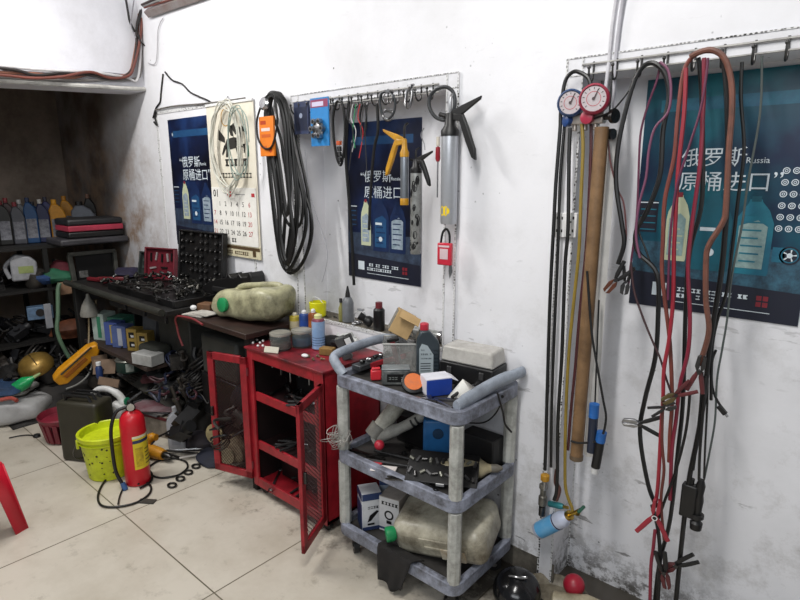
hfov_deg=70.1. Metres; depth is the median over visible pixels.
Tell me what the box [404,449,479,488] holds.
holder
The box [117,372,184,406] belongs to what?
plank
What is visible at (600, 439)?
tool
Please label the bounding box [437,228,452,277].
padlock
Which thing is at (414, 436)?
toolbox
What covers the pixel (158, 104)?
wire
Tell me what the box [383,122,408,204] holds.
gun
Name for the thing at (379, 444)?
ball
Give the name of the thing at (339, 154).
plug
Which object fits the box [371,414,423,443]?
pipe
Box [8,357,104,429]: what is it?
tarpaulin
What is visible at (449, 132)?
gun
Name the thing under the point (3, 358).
housing
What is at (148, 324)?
box
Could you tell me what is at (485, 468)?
bottle
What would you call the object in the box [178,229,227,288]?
case
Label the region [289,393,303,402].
pliers
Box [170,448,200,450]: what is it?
bar
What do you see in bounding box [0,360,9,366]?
housing
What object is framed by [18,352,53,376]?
metal bowl
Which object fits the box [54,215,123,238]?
tool case
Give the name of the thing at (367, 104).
wire
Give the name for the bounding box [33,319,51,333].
housing
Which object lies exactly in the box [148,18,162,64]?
wire
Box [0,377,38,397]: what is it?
sack
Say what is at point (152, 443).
cable
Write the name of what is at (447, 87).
strap
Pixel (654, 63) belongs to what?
jumper cable
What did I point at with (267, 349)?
card
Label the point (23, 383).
bottle
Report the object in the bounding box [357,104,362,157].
wire
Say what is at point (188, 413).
housing
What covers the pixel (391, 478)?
wrench
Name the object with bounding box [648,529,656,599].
jumper cable
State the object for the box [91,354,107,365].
cardboard piece
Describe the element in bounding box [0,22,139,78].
cable
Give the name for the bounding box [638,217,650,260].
jumper cable
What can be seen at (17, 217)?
oil bottle
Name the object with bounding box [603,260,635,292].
clamp
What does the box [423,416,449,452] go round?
box
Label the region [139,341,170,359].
cloth
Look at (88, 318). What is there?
rope
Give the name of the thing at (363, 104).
wire
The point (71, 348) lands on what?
cable coil
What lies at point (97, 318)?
print
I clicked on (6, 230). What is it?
oil bottle
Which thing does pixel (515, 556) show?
baseboard
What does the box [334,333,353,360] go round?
work light
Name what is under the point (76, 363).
housing
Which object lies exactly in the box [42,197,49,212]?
oil bottle
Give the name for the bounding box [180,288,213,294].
wrench
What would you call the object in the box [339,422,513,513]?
tray
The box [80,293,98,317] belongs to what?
funnel
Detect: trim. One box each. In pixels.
[0,79,145,90]
[156,104,256,271]
[291,73,459,346]
[322,311,441,346]
[539,28,799,579]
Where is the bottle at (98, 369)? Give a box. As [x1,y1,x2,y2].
[95,361,103,378]
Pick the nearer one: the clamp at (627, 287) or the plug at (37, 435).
the clamp at (627, 287)
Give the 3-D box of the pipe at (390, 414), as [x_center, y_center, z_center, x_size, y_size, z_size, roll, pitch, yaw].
[-0.030,0.469,2.428,0.244,0.268,0.087,-5,13,-22]
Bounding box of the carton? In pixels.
[131,349,164,366]
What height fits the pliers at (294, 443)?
0.018 m
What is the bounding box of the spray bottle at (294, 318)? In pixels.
[289,312,298,336]
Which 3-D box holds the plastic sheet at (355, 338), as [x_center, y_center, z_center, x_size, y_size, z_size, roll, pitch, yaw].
[-0.249,0.185,2.746,0.180,0.056,0.049,11,16,40]
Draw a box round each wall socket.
[555,213,565,237]
[564,212,578,237]
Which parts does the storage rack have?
post, post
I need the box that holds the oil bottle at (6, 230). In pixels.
[0,200,14,245]
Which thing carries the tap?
attached to the can at (559, 520)
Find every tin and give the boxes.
[114,358,140,373]
[382,365,409,384]
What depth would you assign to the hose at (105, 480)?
2.85 m
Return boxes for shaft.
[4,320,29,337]
[48,344,57,356]
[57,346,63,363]
[85,318,92,328]
[170,386,181,413]
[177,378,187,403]
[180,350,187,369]
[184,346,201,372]
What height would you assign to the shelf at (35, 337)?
0.020 m
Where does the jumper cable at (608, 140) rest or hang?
hanging from the manifold
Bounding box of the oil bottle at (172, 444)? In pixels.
[166,406,185,449]
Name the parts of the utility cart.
post, post, handle, post, post, handle, post, post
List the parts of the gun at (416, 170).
lever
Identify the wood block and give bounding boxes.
[197,301,212,310]
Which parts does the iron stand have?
dark panel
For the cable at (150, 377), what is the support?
on the workbench
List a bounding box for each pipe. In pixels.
[365,404,404,439]
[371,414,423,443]
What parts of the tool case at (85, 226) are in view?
lid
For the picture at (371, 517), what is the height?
0.086 m
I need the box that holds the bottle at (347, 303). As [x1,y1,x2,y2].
[342,286,353,322]
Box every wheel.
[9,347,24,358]
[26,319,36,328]
[110,376,127,394]
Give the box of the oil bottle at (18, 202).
[16,200,23,214]
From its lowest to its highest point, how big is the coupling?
0.056 m
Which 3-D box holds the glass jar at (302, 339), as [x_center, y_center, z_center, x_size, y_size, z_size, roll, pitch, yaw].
[-0.479,0.183,2.775,0.104,0.086,0.104,11,16,40]
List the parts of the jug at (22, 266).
handle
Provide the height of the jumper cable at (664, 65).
0.574 m
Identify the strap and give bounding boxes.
[0,396,18,401]
[379,91,395,119]
[427,85,456,121]
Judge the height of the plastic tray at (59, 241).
0.045 m
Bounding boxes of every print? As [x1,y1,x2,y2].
[96,317,101,337]
[117,328,122,345]
[379,496,398,529]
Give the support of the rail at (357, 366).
on the utility cart
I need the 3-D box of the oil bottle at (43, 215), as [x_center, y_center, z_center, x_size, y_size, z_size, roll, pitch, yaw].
[-2.642,-0.587,4.224,0.085,0.315,0.052,-8,14,-31]
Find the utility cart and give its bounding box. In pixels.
[329,334,525,599]
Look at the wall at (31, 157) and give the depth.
4.78 m
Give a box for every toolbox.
[397,410,422,448]
[464,425,503,465]
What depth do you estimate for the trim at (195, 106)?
3.79 m
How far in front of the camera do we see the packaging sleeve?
2.81 m
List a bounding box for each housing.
[0,317,16,332]
[0,351,7,362]
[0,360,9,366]
[7,322,31,341]
[23,346,32,356]
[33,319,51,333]
[52,342,99,384]
[165,420,195,441]
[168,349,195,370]
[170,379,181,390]
[171,403,202,425]
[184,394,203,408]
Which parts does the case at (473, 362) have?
lid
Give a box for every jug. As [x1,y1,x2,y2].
[3,254,37,281]
[93,386,129,418]
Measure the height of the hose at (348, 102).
0.830 m
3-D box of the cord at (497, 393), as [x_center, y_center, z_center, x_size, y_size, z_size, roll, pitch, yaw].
[0.385,0.417,2.107,0.081,0.174,0.010,-7,14,-28]
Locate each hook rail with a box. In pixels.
[290,83,438,114]
[582,35,799,81]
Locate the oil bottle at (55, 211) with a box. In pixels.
[48,199,65,236]
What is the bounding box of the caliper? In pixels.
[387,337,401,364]
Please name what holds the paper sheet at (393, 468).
on the utility cart
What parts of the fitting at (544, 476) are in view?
stem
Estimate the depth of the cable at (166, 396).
3.31 m
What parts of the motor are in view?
plate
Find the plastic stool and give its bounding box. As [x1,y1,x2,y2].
[0,461,28,534]
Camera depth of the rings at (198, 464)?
3.09 m
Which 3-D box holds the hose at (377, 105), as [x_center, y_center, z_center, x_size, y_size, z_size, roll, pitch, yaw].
[-0.117,-0.573,2.491,0.074,0.537,0.013,11,16,40]
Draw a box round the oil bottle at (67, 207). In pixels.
[60,196,72,216]
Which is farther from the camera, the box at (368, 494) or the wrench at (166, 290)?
the wrench at (166, 290)
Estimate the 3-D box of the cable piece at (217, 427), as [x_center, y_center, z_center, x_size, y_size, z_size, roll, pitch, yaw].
[-0.890,0.587,3.018,0.097,0.051,0.421,1,12,5]
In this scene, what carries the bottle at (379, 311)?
on the trim at (330, 315)
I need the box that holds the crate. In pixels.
[202,371,242,429]
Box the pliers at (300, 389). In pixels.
[296,387,306,399]
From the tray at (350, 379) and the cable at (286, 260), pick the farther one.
the cable at (286, 260)
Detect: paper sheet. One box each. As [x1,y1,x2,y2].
[184,310,204,316]
[189,310,215,316]
[370,465,396,470]
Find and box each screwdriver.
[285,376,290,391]
[435,137,439,196]
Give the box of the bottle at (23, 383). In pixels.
[11,373,40,392]
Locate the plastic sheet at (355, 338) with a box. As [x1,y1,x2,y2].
[336,332,358,341]
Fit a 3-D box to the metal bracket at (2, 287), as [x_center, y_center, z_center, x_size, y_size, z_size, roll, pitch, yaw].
[-2.872,-0.150,4.073,0.064,0.173,0.211,-10,16,-37]
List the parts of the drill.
motor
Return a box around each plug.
[33,433,40,437]
[336,141,341,161]
[716,405,727,417]
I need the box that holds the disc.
[401,372,422,393]
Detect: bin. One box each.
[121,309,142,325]
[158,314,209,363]
[382,335,415,344]
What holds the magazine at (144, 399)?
on the magazine at (153, 415)
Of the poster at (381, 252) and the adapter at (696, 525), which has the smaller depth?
the adapter at (696, 525)
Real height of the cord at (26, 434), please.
0.010 m
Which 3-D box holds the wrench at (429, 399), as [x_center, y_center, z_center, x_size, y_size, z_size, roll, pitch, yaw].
[0.063,0.358,2.087,0.159,0.008,0.021,5,13,21]
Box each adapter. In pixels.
[679,477,696,519]
[690,478,705,531]
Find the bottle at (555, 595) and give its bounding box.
[550,590,598,599]
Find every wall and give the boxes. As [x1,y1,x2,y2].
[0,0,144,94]
[0,88,78,350]
[55,0,799,599]
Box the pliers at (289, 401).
[286,400,314,405]
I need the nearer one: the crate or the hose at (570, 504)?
the hose at (570, 504)
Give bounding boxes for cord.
[9,434,32,437]
[139,470,152,488]
[470,406,499,423]
[496,392,511,432]
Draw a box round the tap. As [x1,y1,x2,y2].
[569,505,585,516]
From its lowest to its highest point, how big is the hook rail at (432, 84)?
0.067 m
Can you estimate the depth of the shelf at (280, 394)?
2.81 m
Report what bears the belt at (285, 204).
hanging from the hook rail at (432, 84)
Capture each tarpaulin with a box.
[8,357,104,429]
[105,369,187,409]
[192,393,245,468]
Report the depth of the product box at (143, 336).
3.71 m
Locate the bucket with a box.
[73,419,124,481]
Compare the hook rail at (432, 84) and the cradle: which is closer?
the hook rail at (432, 84)
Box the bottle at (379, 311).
[373,301,384,331]
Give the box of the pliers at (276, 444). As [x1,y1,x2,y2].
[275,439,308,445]
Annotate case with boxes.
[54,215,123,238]
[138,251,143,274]
[144,247,177,279]
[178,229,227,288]
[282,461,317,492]
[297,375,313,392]
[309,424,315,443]
[440,339,506,385]
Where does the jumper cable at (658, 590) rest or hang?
attached to the clamp at (678, 563)
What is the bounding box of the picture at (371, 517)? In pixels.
[368,506,377,524]
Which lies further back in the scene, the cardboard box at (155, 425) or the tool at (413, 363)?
the cardboard box at (155, 425)
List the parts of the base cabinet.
door, frame, door, panel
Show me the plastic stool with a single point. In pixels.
(9, 501)
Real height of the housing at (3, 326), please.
0.157 m
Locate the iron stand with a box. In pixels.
[67,248,121,335]
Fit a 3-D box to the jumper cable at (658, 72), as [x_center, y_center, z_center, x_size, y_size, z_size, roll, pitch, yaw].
[0.751,-0.367,1.764,0.045,0.689,0.007,11,16,40]
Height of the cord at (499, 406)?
0.154 m
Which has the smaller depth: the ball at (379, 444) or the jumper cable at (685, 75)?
the jumper cable at (685, 75)
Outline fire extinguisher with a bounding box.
[109,391,150,490]
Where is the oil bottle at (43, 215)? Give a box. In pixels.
[36,199,51,242]
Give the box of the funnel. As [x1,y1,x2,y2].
[447,379,473,397]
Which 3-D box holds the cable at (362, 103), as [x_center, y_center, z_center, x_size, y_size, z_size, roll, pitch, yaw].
[-0.160,-0.784,2.477,0.047,0.140,0.008,11,16,40]
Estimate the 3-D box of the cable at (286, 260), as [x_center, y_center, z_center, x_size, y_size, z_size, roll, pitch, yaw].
[-0.594,-0.593,2.833,0.190,0.832,0.014,11,16,40]
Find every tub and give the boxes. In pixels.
[201,330,268,384]
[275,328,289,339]
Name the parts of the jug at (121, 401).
handle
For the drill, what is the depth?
3.26 m
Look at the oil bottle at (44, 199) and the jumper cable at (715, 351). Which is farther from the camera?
the oil bottle at (44, 199)
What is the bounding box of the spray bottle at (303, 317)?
[299,310,308,334]
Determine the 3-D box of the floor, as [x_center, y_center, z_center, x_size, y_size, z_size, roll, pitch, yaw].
[-1.306,1.284,1.859,7.400,0.100,3.900,11,16,40]
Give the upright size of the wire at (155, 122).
0.091 m
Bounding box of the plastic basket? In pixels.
[36,407,61,443]
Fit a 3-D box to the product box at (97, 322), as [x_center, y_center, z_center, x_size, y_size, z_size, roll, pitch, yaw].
[-2.107,0.179,4.066,0.102,0.190,0.122,4,13,16]
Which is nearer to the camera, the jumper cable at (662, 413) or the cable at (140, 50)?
the jumper cable at (662, 413)
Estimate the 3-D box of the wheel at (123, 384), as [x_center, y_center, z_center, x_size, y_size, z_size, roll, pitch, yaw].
[-1.905,0.584,3.859,0.084,0.140,0.144,2,12,8]
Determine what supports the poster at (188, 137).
attached to the wall at (511, 54)
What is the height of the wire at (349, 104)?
0.280 m
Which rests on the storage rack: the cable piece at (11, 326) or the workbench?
the cable piece at (11, 326)
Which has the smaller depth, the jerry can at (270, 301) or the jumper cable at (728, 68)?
the jumper cable at (728, 68)
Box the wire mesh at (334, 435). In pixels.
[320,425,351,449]
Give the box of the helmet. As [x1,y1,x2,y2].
[493,566,540,599]
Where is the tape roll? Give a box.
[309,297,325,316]
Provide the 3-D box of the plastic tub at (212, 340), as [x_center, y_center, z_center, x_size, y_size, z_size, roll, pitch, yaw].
[-0.925,0.305,3.209,0.360,0.240,0.220,11,16,40]
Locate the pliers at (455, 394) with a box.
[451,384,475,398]
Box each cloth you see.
[0,379,20,396]
[36,275,50,284]
[44,268,70,283]
[50,260,74,270]
[107,313,134,325]
[114,267,137,277]
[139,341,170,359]
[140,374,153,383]
[196,447,214,467]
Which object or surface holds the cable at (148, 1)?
attached to the cable tray at (164, 7)
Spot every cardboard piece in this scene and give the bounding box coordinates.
[60,282,71,294]
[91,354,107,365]
[93,359,115,374]
[98,376,119,387]
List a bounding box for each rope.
[66,365,92,389]
[85,318,89,367]
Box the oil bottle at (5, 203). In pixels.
[2,198,11,213]
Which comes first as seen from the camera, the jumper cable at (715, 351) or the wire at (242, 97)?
the jumper cable at (715, 351)
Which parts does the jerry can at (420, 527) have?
panel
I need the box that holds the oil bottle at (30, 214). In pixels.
[23,197,40,242]
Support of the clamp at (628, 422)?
hanging from the jumper cable at (680, 90)
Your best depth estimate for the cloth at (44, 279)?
4.08 m
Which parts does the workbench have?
leg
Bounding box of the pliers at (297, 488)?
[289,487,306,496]
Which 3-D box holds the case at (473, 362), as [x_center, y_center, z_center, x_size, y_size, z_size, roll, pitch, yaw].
[0.286,0.253,2.244,0.235,0.148,0.132,9,15,34]
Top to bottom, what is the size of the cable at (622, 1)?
0.430 m
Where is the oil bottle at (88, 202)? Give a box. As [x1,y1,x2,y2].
[84,194,96,215]
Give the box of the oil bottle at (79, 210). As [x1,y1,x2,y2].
[71,201,94,216]
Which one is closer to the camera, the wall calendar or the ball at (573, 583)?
the ball at (573, 583)
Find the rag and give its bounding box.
[377,540,423,591]
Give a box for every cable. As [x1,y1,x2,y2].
[0,9,140,79]
[0,17,142,79]
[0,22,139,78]
[0,39,141,82]
[0,45,142,81]
[125,0,135,31]
[130,0,135,37]
[135,8,144,45]
[141,0,154,5]
[142,0,161,6]
[143,0,171,8]
[144,382,163,394]
[146,386,167,402]
[149,374,169,382]
[150,387,169,395]
[150,430,168,444]
[150,457,188,478]
[154,371,174,384]
[161,380,177,400]
[174,315,203,325]
[176,326,183,345]
[176,389,196,399]
[186,383,203,399]
[190,389,208,403]
[266,93,294,263]
[305,151,327,281]
[359,103,366,135]
[554,469,560,501]
[594,90,628,118]
[602,0,617,112]
[608,140,626,242]
[612,0,624,108]
[614,60,669,507]
[628,70,659,284]
[630,262,671,392]
[635,61,671,257]
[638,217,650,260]
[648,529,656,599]
[650,504,661,599]
[653,57,705,599]
[654,68,687,505]
[658,395,690,518]
[659,400,665,540]
[660,53,711,462]
[667,58,708,299]
[668,57,705,500]
[674,58,730,599]
[689,47,735,365]
[692,372,703,470]
[697,376,706,480]
[703,56,762,480]
[703,384,708,477]
[709,62,745,399]
[713,349,722,406]
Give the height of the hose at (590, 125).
1.147 m
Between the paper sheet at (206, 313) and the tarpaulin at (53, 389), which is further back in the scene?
the tarpaulin at (53, 389)
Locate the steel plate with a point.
(145, 501)
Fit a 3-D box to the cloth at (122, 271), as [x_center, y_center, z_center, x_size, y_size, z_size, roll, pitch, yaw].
[-1.993,-0.203,4.158,0.193,0.064,0.188,1,12,7]
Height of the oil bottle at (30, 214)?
0.330 m
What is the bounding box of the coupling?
[411,326,441,343]
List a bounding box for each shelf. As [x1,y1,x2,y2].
[0,242,105,251]
[0,271,76,296]
[0,316,92,350]
[84,336,168,371]
[261,381,314,413]
[263,423,316,467]
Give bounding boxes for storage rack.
[0,242,105,361]
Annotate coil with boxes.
[11,314,28,324]
[23,343,45,357]
[60,354,72,364]
[66,345,77,354]
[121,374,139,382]
[165,350,175,363]
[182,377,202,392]
[187,369,201,384]
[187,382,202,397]
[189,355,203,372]
[209,98,249,197]
[211,436,229,451]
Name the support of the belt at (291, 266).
hanging from the hook rail at (432, 84)
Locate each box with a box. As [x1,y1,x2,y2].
[26,305,53,320]
[91,310,114,339]
[103,319,124,344]
[111,323,133,347]
[126,326,142,350]
[136,330,154,350]
[143,316,159,340]
[144,413,169,438]
[357,482,381,530]
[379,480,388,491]
[379,485,408,529]
[388,307,420,339]
[420,371,457,396]
[423,416,449,452]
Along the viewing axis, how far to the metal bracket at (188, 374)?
3.38 m
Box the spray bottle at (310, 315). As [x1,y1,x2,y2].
[308,309,316,336]
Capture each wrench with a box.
[87,277,112,281]
[97,277,123,280]
[124,283,156,286]
[133,290,165,292]
[141,286,167,291]
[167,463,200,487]
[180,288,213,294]
[268,468,281,491]
[283,432,307,439]
[284,388,298,398]
[350,448,385,460]
[365,451,406,457]
[385,475,429,484]
[405,473,438,490]
[415,396,437,401]
[422,393,452,407]
[422,396,457,400]
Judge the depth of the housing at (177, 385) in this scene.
3.51 m
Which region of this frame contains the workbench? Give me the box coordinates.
[63,275,213,378]
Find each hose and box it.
[55,282,70,358]
[97,479,151,507]
[332,100,345,165]
[344,101,354,284]
[368,104,379,229]
[543,69,591,470]
[550,126,565,467]
[552,128,571,500]
[563,124,584,502]
[567,124,592,450]
[568,502,573,512]
[571,271,606,443]
[594,300,599,401]
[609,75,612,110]
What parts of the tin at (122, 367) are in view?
lid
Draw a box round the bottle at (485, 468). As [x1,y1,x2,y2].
[441,459,502,478]
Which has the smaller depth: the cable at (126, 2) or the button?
the button
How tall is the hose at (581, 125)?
1.348 m
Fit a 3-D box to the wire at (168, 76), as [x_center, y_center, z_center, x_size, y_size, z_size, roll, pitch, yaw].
[-1.276,-1.279,3.444,0.555,0.254,0.010,11,16,40]
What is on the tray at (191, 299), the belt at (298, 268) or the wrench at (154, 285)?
the wrench at (154, 285)
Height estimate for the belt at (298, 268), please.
0.937 m
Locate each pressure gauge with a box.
[557,89,582,116]
[579,83,610,114]
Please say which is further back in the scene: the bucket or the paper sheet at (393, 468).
the bucket
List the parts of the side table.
leg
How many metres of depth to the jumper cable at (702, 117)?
1.67 m
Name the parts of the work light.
lamp frame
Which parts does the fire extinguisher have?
lever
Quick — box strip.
[584,130,617,456]
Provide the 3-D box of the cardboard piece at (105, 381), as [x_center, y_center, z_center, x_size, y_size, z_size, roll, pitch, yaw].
[-1.847,0.520,3.614,0.170,0.049,0.023,5,13,21]
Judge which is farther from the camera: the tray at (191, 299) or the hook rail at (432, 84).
the tray at (191, 299)
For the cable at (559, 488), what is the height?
0.125 m
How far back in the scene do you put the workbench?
3.71 m
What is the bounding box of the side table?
[181,311,289,489]
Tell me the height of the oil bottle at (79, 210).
0.290 m
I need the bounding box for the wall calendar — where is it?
[205,96,261,259]
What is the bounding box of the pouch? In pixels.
[370,367,380,379]
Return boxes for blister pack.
[294,101,310,134]
[308,96,329,145]
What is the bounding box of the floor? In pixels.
[0,423,641,599]
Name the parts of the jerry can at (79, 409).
handle, handle, handle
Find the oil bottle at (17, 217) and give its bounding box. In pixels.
[10,202,27,243]
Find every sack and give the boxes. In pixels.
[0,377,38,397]
[0,389,52,425]
[49,318,86,338]
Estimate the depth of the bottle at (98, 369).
3.73 m
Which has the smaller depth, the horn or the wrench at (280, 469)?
the wrench at (280, 469)
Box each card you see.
[43,303,52,328]
[264,346,278,353]
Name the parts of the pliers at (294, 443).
handle, handle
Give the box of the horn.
[206,424,222,441]
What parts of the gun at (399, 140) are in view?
lever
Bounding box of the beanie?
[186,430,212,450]
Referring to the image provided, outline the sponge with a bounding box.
[319,346,335,355]
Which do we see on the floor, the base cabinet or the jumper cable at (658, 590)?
the base cabinet
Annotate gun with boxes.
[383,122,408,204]
[409,147,432,254]
[438,93,481,223]
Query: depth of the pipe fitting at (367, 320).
2.78 m
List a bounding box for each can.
[56,389,112,461]
[211,281,295,321]
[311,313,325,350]
[384,495,500,564]
[532,510,573,538]
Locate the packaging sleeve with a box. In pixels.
[259,116,275,155]
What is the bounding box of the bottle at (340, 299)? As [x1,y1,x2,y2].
[338,298,342,321]
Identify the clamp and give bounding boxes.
[351,321,361,324]
[354,308,365,322]
[382,108,393,121]
[383,89,392,103]
[404,84,414,108]
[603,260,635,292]
[620,265,634,294]
[622,415,659,436]
[635,498,669,541]
[647,402,676,417]
[653,550,670,589]
[659,552,699,572]
[661,379,697,404]
[685,355,706,393]
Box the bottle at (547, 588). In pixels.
[533,573,588,599]
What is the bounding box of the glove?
[325,335,338,347]
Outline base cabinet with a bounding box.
[206,336,382,553]
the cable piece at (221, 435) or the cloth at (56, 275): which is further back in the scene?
the cloth at (56, 275)
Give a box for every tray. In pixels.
[46,235,128,246]
[107,276,215,308]
[107,276,215,323]
[144,0,199,17]
[337,351,517,425]
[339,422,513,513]
[341,508,510,596]
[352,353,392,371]
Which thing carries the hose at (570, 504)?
attached to the tap
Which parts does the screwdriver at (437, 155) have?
handle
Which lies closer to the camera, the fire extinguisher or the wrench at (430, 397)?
the wrench at (430, 397)
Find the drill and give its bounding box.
[147,433,171,459]
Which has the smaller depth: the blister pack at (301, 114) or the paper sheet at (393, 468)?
the paper sheet at (393, 468)
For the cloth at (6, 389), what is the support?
on the sack at (35, 384)
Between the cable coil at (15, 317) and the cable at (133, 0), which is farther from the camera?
the cable coil at (15, 317)
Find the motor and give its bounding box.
[221,432,244,467]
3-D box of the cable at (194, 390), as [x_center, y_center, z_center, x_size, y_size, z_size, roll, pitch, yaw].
[-1.234,0.547,3.285,0.139,0.043,0.097,-2,12,-11]
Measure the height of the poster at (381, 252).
0.765 m
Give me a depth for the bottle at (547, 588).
2.27 m
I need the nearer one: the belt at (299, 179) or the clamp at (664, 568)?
the clamp at (664, 568)
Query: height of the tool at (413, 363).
0.125 m
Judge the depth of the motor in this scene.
3.15 m
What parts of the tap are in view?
stem, handle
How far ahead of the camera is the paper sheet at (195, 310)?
3.12 m
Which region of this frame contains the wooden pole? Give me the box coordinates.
[569,126,608,461]
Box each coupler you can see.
[538,482,547,516]
[548,500,568,508]
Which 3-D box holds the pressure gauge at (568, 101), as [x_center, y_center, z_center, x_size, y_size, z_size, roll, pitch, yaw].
[0.557,-0.639,1.851,0.087,0.087,0.042,7,14,29]
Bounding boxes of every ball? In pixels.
[374,440,383,449]
[563,573,584,593]
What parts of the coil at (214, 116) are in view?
wire coil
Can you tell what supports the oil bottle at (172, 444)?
on the floor
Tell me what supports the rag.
hanging from the utility cart
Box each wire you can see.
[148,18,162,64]
[152,74,163,117]
[153,112,157,125]
[154,97,245,110]
[164,71,210,101]
[347,104,352,169]
[350,104,355,151]
[353,104,355,147]
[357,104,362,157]
[360,104,363,144]
[364,104,367,174]
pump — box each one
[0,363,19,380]
[8,354,26,363]
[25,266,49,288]
[33,343,46,351]
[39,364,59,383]
[54,359,60,366]
[88,372,100,387]
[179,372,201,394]
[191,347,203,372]
[230,384,241,408]
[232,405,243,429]
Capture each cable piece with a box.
[0,316,10,350]
[8,326,44,330]
[210,430,243,440]
[212,406,236,429]
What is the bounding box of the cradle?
[202,271,264,293]
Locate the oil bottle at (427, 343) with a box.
[416,322,439,373]
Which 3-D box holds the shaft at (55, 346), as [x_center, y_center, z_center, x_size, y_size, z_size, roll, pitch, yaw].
[-2.555,0.429,4.112,0.168,0.207,0.049,-6,14,-27]
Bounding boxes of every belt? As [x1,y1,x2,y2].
[256,93,277,149]
[264,91,299,265]
[264,91,313,274]
[265,92,291,216]
[270,98,297,263]
[271,91,307,271]
[272,107,311,270]
[275,97,304,227]
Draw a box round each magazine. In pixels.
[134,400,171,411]
[142,399,164,415]
[142,399,170,413]
[143,398,158,417]
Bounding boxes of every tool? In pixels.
[411,339,415,366]
[587,402,599,453]
[591,430,606,474]
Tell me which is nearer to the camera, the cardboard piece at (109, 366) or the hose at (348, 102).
the hose at (348, 102)
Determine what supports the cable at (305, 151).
hanging from the wall at (511, 54)
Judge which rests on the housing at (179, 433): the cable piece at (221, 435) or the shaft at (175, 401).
the shaft at (175, 401)
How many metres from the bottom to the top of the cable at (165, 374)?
0.076 m
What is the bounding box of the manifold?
[562,109,619,139]
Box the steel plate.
[138,498,156,503]
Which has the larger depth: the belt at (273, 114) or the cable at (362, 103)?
the belt at (273, 114)
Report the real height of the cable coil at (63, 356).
0.117 m
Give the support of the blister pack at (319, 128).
hanging from the hook rail at (432, 84)
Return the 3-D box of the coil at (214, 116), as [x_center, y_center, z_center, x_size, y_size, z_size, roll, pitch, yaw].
[-0.948,-0.839,3.166,0.415,0.540,0.058,11,16,40]
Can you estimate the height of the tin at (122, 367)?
0.084 m
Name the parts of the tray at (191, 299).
drawer, drawer, drawer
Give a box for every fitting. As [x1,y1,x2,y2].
[357,312,372,326]
[541,473,549,490]
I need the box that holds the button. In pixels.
[259,96,269,109]
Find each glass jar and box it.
[269,329,290,349]
[291,327,311,346]
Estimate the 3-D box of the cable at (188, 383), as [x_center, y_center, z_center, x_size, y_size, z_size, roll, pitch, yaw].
[-1.207,0.536,3.295,0.110,0.087,0.098,11,16,40]
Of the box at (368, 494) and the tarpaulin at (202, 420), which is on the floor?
the tarpaulin at (202, 420)
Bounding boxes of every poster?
[167,115,213,242]
[347,117,421,286]
[629,64,799,326]
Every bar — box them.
[166,449,197,453]
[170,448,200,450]
[179,454,196,458]
[366,458,407,466]
[370,351,412,367]
[374,449,408,459]
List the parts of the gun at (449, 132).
lever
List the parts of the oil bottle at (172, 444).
label panel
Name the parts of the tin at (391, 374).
lid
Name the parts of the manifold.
knob, knob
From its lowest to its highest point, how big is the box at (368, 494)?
0.170 m
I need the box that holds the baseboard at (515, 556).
[501,544,553,582]
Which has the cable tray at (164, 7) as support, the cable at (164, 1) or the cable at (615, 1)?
the cable at (164, 1)
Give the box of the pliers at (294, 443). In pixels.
[275,439,307,451]
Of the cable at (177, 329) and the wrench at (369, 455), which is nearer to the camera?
the wrench at (369, 455)

